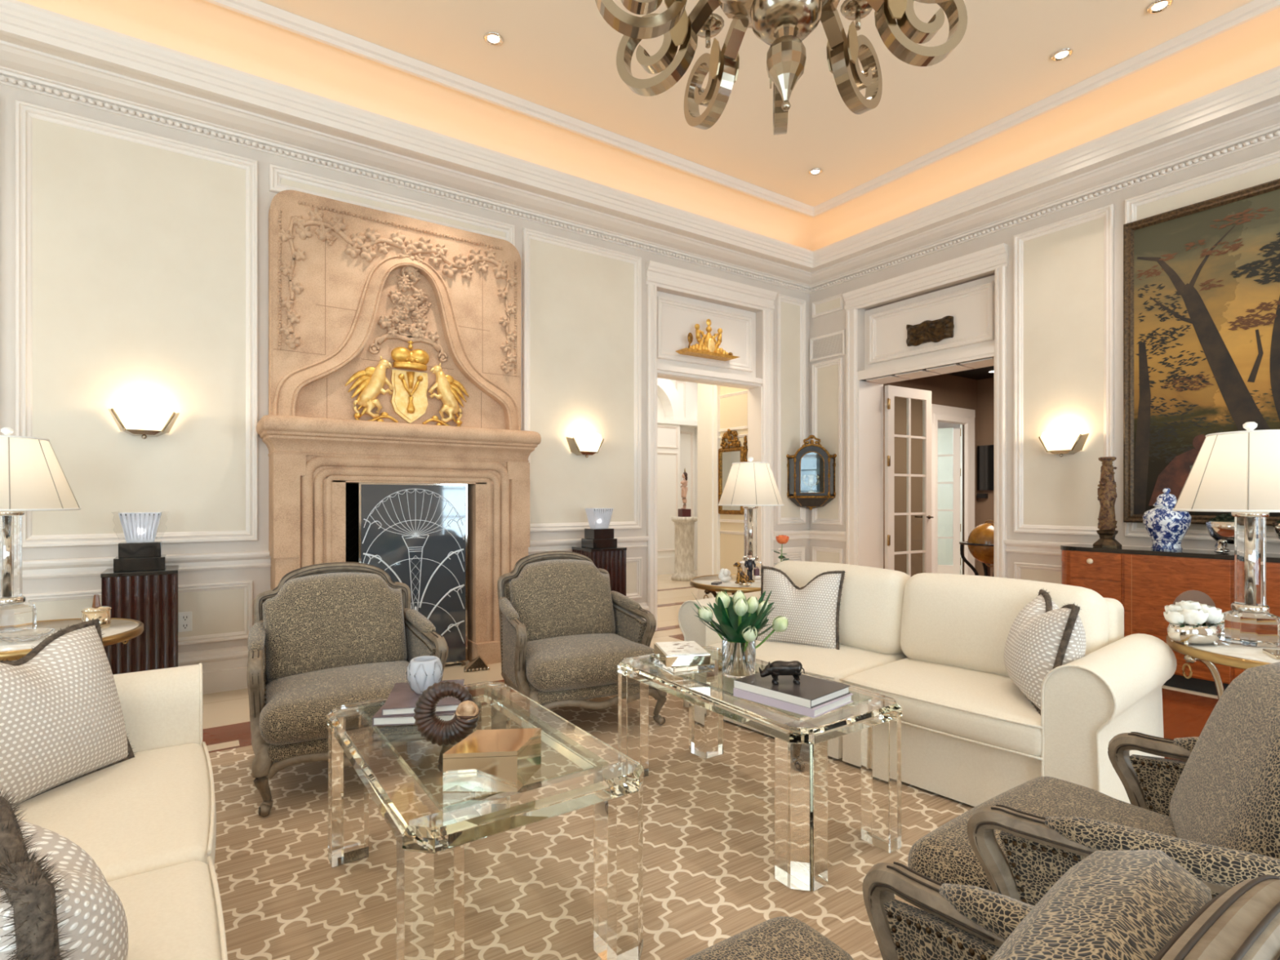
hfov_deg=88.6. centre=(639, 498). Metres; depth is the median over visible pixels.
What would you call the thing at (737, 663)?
glass vase
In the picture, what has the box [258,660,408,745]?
seat cushion
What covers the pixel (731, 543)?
trim
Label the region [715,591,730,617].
tulip
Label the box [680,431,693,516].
trim
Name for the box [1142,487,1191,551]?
ginger jar
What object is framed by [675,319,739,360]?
sculpture
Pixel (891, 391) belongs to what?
door
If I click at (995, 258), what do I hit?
trim
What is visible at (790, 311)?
trim
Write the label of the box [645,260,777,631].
trim
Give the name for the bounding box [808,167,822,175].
recessed light
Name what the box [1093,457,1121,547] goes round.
candlestick
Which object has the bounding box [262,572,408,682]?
cushion
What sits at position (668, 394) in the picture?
trim
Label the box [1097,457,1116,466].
candle cup
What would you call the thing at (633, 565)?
trim
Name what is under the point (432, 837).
coffee table
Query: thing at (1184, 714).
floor
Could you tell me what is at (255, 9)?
trim
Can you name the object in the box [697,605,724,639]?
tulip
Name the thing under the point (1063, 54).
recessed light
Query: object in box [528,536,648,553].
trim
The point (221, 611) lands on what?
trim
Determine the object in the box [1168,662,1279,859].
cushion
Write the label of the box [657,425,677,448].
trim
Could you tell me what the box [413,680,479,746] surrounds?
sculpture
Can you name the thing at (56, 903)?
throw pillow
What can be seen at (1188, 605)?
rose
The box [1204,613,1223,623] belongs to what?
rose
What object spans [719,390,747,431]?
trim
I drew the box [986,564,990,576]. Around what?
stand
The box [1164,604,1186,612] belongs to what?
rose
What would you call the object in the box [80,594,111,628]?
lidded box
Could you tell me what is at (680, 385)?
trim
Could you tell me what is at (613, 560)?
pedestal
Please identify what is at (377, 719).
book
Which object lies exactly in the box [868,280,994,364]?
trim
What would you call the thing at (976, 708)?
seat cushion
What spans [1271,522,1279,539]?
bowl
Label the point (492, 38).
recessed light
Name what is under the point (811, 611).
throw pillow
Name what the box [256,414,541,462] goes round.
mantel shelf
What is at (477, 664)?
ornament
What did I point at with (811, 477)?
ornament
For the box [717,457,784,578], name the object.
table lamp
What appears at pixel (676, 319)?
trim
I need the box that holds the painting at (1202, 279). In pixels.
[1123,178,1279,525]
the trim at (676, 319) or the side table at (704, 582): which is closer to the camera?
the side table at (704, 582)
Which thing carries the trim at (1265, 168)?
attached to the wall at (834, 322)
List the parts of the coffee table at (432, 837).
leg, leg, table frame, leg, leg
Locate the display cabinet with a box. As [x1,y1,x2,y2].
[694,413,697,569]
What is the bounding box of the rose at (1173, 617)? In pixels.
[1163,610,1184,624]
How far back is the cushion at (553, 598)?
3.92 m
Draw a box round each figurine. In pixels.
[733,562,752,583]
[744,551,759,582]
[759,660,804,684]
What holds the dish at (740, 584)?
on the side table at (704, 582)
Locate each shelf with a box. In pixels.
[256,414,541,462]
[675,347,739,360]
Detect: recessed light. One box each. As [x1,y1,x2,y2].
[483,31,503,46]
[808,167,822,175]
[1050,48,1073,61]
[1146,0,1173,13]
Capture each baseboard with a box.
[177,645,248,694]
[639,602,648,620]
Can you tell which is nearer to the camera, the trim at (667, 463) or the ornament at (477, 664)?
the ornament at (477, 664)
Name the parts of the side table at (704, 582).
leg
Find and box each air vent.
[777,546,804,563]
[809,329,845,362]
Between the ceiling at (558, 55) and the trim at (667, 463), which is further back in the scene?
the trim at (667, 463)
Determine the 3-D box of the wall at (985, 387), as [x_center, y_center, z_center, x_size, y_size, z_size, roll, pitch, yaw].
[5.123,-0.300,7.055,3.980,3.100,5.070,0,0,-34]
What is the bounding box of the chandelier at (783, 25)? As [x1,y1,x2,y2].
[595,0,967,135]
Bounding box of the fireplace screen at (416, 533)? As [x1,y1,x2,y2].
[358,482,467,666]
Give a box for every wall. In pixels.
[0,84,809,661]
[657,379,697,569]
[720,386,747,595]
[809,137,1279,578]
[883,373,977,576]
[937,424,962,568]
[977,377,994,576]
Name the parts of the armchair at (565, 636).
nailhead trim, panel, arm frame, panel, leg, frame, seat, nailhead trim, panel, arm frame, leg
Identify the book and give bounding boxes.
[372,686,467,726]
[381,679,464,716]
[733,672,850,708]
[733,688,853,718]
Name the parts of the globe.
leg, leg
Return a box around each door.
[884,385,933,577]
[937,422,960,574]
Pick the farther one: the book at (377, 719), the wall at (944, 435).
the wall at (944, 435)
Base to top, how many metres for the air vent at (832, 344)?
0.266 m
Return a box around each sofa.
[11,662,227,959]
[678,560,1177,806]
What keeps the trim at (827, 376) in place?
attached to the wall at (834, 322)
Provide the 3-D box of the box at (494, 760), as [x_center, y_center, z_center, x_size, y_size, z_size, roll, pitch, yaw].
[-0.375,0.667,1.688,0.212,0.104,0.159,0,0,3]
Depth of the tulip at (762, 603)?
2.72 m
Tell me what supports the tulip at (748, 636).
in the glass vase at (737, 663)
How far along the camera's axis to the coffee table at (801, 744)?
2.31 m
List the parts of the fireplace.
hood moulding, moulding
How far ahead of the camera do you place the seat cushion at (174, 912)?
1.31 m
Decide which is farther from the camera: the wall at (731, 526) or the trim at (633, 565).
the wall at (731, 526)
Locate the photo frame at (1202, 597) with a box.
[1173,590,1216,608]
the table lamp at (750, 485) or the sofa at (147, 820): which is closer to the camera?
the sofa at (147, 820)
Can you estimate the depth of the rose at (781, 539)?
5.07 m
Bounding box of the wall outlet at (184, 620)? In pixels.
[177,611,192,631]
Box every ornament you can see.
[463,655,489,671]
[802,474,819,492]
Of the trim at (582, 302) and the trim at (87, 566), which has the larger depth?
the trim at (582, 302)
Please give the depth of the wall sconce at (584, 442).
5.68 m
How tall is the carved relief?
0.241 m
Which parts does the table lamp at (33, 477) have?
shade trim, lamp shade, shade trim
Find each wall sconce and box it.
[108,399,179,439]
[565,430,604,457]
[1038,426,1088,457]
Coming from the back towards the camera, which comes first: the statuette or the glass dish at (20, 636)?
the statuette
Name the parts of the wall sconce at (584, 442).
plate, lamp shade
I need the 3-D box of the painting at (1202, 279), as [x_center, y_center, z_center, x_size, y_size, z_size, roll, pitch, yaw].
[4.369,-0.938,3.827,0.044,2.225,2.630,0,0,-34]
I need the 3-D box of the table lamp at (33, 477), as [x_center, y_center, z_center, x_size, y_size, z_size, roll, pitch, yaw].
[-2.908,0.142,3.015,0.516,0.944,0.516,0,0,-34]
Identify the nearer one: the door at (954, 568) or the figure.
the figure
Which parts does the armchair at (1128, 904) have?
arm frame, nailhead trim, panel, frame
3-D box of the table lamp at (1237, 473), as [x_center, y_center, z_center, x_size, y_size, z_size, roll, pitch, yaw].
[2.611,0.142,2.808,0.516,0.944,0.516,0,0,-34]
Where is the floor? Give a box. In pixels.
[202,569,1218,761]
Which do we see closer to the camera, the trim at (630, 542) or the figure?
the figure
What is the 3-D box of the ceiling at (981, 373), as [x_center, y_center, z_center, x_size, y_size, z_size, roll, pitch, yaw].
[5.094,-1.880,7.097,3.980,0.060,5.170,0,0,-34]
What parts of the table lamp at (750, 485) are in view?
lamp shade, shade trim, shade trim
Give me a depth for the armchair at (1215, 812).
1.38 m
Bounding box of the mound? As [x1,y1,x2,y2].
[1207,513,1234,522]
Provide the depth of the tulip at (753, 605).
2.68 m
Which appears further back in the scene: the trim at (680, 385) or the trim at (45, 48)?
the trim at (680, 385)
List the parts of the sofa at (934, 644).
arm, frame, arm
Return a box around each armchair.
[246,562,453,816]
[497,551,666,724]
[683,849,1279,959]
[907,662,1279,906]
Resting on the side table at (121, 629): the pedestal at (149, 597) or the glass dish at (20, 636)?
the glass dish at (20, 636)
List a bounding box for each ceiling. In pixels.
[257,0,1253,206]
[946,365,994,379]
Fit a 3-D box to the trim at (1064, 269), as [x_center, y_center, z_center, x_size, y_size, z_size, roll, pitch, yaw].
[3.392,-0.978,5.286,0.034,2.525,0.729,0,0,-34]
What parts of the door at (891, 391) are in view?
handle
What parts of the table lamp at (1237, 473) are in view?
shade trim, lamp shade, shade trim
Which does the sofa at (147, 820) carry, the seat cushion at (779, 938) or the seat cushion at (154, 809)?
the seat cushion at (154, 809)
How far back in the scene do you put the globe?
7.40 m
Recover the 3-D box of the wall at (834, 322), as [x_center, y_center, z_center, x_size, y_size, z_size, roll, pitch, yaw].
[4.547,-0.925,3.998,0.420,4.350,8.670,0,0,-34]
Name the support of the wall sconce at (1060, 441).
attached to the wall at (834, 322)
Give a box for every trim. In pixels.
[0,0,1279,293]
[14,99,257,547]
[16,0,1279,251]
[22,551,271,579]
[22,580,253,645]
[204,0,1279,217]
[269,164,515,246]
[522,227,641,532]
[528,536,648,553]
[626,556,642,599]
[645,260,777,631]
[657,296,752,372]
[657,355,995,577]
[657,377,697,574]
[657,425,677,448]
[657,452,677,551]
[675,380,685,417]
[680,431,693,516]
[697,382,719,599]
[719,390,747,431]
[719,433,747,523]
[719,530,744,573]
[773,529,809,541]
[776,293,805,524]
[809,529,845,541]
[811,357,843,524]
[812,293,843,318]
[812,546,843,564]
[842,243,1008,577]
[857,352,995,383]
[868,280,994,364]
[931,404,974,575]
[1004,539,1277,555]
[1013,204,1114,535]
[1013,562,1061,583]
[1124,150,1279,542]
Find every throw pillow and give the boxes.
[0,617,136,806]
[0,786,128,959]
[755,564,844,649]
[1004,587,1085,715]
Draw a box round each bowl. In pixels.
[1167,622,1221,645]
[1204,520,1234,553]
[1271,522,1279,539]
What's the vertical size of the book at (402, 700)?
0.024 m
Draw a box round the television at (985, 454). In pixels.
[977,444,994,497]
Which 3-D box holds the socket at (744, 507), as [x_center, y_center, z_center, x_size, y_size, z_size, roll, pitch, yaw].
[0.868,-0.074,5.147,0.120,0.300,0.120,0,0,-34]
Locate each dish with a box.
[0,627,54,643]
[738,583,751,586]
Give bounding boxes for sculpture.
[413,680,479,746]
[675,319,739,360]
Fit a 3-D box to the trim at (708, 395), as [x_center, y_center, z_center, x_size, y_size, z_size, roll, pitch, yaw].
[0.872,-0.200,7.826,0.210,2.900,0.340,0,0,-34]
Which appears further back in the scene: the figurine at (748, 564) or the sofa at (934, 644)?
the figurine at (748, 564)
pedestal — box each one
[100,564,178,674]
[571,546,626,595]
[671,516,697,581]
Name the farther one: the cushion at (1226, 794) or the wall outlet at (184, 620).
the wall outlet at (184, 620)
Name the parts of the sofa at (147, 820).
arm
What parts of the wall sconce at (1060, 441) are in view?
lamp shade, plate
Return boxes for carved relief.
[906,315,954,346]
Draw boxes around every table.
[0,617,143,661]
[327,680,644,959]
[617,646,902,891]
[689,573,760,599]
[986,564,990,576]
[1166,635,1279,699]
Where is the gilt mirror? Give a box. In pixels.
[718,428,747,515]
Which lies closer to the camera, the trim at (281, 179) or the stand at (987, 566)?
the trim at (281, 179)
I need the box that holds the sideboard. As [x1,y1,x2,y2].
[1060,543,1279,695]
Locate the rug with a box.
[208,675,975,959]
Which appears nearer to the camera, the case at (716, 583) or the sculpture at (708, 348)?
the case at (716, 583)
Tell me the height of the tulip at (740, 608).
0.304 m
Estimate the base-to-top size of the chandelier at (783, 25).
1.554 m
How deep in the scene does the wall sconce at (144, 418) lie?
3.96 m
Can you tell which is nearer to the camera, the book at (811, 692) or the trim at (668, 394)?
the book at (811, 692)
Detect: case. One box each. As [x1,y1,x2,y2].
[711,581,721,585]
[1262,648,1279,659]
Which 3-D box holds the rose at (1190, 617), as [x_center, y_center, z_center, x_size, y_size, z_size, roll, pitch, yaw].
[2.326,0.496,2.761,0.096,0.067,0.102,0,0,4]
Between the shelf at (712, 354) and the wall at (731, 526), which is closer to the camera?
the shelf at (712, 354)
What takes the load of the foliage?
in the glass vase at (737, 663)
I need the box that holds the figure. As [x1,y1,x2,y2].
[718,568,731,582]
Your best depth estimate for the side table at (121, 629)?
3.04 m
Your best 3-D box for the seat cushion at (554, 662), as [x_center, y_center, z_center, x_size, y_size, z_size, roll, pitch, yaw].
[-0.332,0.902,3.711,0.742,0.212,0.714,0,0,-26]
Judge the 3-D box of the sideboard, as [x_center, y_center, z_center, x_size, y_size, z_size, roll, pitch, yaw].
[4.248,0.801,3.599,0.411,0.898,3.460,0,0,-34]
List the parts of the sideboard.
knob, drawer, door, door, door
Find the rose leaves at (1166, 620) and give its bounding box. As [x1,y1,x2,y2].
[1165,619,1224,625]
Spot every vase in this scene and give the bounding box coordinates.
[111,511,168,542]
[405,655,443,694]
[585,507,613,528]
[721,637,755,679]
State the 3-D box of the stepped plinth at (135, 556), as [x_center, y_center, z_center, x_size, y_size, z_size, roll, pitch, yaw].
[-2.910,0.332,3.825,0.236,0.160,0.200,0,0,-34]
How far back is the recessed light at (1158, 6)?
4.04 m
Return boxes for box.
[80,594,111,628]
[443,728,541,791]
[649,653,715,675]
[653,640,711,666]
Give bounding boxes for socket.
[0,511,25,515]
[742,506,758,508]
[1231,511,1269,516]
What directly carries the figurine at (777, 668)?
on the book at (811, 692)
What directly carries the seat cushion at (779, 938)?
on the armchair at (1128, 904)
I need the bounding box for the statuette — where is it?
[677,468,690,516]
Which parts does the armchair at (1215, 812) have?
arm frame, panel, nailhead trim, arm frame, panel, nailhead trim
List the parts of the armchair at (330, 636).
arm frame, leg, panel, nailhead trim, frame, seat, nailhead trim, panel, arm frame, leg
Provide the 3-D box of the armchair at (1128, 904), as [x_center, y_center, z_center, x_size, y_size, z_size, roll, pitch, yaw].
[0.232,0.786,0.831,0.824,0.916,0.848,0,0,-34]
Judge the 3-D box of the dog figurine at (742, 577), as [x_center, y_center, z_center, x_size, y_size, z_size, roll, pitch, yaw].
[0.744,0.538,4.769,0.134,0.156,0.070,0,0,-4]
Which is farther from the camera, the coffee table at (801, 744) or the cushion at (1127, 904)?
the coffee table at (801, 744)
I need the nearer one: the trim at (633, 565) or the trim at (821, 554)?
the trim at (633, 565)
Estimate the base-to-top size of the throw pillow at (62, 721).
0.475 m
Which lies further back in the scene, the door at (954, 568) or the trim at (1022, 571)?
the door at (954, 568)
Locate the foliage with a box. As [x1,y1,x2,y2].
[693,590,776,642]
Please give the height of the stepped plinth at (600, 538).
0.160 m
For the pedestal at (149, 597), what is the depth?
3.73 m
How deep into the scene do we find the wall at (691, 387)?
11.51 m
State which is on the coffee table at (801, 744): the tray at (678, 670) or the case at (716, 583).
the tray at (678, 670)
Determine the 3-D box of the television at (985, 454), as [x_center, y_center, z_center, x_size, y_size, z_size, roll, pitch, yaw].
[5.391,-0.415,9.946,0.065,0.810,0.540,0,0,-34]
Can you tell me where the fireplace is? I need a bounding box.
[256,190,541,664]
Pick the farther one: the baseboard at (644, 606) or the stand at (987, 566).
the stand at (987, 566)
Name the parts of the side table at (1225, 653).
leg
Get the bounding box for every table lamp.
[0,426,80,632]
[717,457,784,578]
[1172,422,1279,647]
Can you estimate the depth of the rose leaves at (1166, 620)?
2.75 m
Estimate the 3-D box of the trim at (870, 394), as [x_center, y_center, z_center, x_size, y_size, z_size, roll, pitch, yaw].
[1.822,0.000,6.629,3.442,2.500,1.325,0,0,10]
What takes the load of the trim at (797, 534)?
attached to the wall at (260, 576)
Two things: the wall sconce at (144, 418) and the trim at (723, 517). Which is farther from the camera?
the trim at (723, 517)
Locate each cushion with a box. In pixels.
[11,742,216,881]
[106,860,222,959]
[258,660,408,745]
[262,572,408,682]
[509,559,616,641]
[524,633,654,692]
[683,915,853,959]
[708,640,906,683]
[773,560,910,654]
[841,657,1044,757]
[900,573,1108,676]
[907,776,1177,891]
[990,849,1212,959]
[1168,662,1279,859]
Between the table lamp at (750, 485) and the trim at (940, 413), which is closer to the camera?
the table lamp at (750, 485)
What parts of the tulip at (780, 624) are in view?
stem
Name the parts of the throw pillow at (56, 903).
fur trim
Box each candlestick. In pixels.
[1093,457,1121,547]
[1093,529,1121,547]
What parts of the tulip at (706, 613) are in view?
stem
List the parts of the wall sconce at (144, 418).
lamp shade, plate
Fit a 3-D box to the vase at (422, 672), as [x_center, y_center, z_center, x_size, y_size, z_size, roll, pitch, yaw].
[-0.743,0.609,2.266,0.116,0.115,0.121,0,0,-34]
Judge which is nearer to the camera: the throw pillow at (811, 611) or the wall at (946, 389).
the throw pillow at (811, 611)
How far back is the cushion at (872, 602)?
3.55 m
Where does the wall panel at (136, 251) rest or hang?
attached to the wall at (260, 576)
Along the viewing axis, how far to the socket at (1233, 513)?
2.77 m
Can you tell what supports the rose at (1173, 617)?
in the flower bowl at (1206, 633)
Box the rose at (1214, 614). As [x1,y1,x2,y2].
[1198,605,1222,622]
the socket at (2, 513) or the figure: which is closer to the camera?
the socket at (2, 513)
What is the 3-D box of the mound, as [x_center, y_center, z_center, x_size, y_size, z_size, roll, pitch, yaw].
[3.808,0.141,4.208,0.259,0.101,0.254,0,0,-34]
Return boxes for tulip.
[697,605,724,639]
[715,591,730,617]
[732,590,746,626]
[733,597,748,624]
[742,625,757,650]
[746,595,759,616]
[755,600,769,615]
[755,615,788,648]
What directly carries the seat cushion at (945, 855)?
on the armchair at (1215, 812)
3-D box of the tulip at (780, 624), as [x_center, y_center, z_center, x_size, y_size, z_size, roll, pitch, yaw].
[0.489,0.594,2.676,0.246,0.226,0.064,0,0,-11]
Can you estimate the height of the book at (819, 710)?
0.028 m
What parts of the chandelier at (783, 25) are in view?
scroll arm, scroll arm, scroll arm, lamp shade, scroll arm, central stem, scroll arm, scroll arm, scroll arm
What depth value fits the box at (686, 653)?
2.72 m
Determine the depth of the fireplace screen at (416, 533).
4.79 m
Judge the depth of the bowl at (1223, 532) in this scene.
4.18 m
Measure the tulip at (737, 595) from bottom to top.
0.323 m
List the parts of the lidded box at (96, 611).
box lid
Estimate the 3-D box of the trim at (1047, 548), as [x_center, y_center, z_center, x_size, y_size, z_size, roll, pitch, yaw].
[4.971,0.405,2.964,0.046,0.107,6.485,0,0,-34]
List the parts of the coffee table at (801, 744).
leg, leg, table frame, leg, leg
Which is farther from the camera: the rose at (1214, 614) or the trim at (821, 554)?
the trim at (821, 554)
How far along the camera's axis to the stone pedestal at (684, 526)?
10.02 m
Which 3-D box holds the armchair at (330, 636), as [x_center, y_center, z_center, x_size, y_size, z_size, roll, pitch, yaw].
[-1.361,0.786,3.062,0.824,0.916,0.848,0,0,-32]
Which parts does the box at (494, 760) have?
box lid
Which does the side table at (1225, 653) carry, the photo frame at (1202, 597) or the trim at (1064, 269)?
the photo frame at (1202, 597)
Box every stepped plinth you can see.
[113,540,166,572]
[581,528,617,548]
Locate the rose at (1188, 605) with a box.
[1175,600,1204,610]
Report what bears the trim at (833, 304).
attached to the wall at (834, 322)
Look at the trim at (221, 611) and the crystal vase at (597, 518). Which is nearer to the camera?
the trim at (221, 611)
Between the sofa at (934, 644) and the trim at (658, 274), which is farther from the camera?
the trim at (658, 274)
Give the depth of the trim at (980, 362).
6.35 m
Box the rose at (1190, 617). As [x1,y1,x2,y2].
[1177,608,1208,625]
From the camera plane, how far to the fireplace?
4.66 m
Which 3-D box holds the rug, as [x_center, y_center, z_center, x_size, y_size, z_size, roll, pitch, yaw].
[0.463,1.248,1.919,4.170,0.005,5.045,0,0,-34]
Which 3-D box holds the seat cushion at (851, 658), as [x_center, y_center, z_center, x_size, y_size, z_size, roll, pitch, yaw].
[0.910,0.902,3.640,0.746,0.188,0.872,0,0,-40]
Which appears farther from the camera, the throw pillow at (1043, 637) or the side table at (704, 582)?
the side table at (704, 582)
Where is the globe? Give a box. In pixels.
[959,520,994,577]
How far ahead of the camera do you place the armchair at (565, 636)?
3.79 m
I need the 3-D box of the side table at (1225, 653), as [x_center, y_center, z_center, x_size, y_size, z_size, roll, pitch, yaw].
[2.687,0.929,2.678,0.832,0.631,0.841,0,0,-24]
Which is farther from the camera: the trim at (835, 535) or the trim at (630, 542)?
the trim at (835, 535)
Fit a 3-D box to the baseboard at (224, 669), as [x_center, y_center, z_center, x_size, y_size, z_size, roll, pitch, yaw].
[-4.068,1.112,3.337,3.847,0.276,0.040,0,0,-34]
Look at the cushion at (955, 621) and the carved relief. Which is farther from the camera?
the carved relief
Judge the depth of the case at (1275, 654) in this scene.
2.56 m
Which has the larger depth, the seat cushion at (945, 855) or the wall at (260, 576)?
the wall at (260, 576)
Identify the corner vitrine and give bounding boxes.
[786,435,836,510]
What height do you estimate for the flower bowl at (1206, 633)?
0.087 m

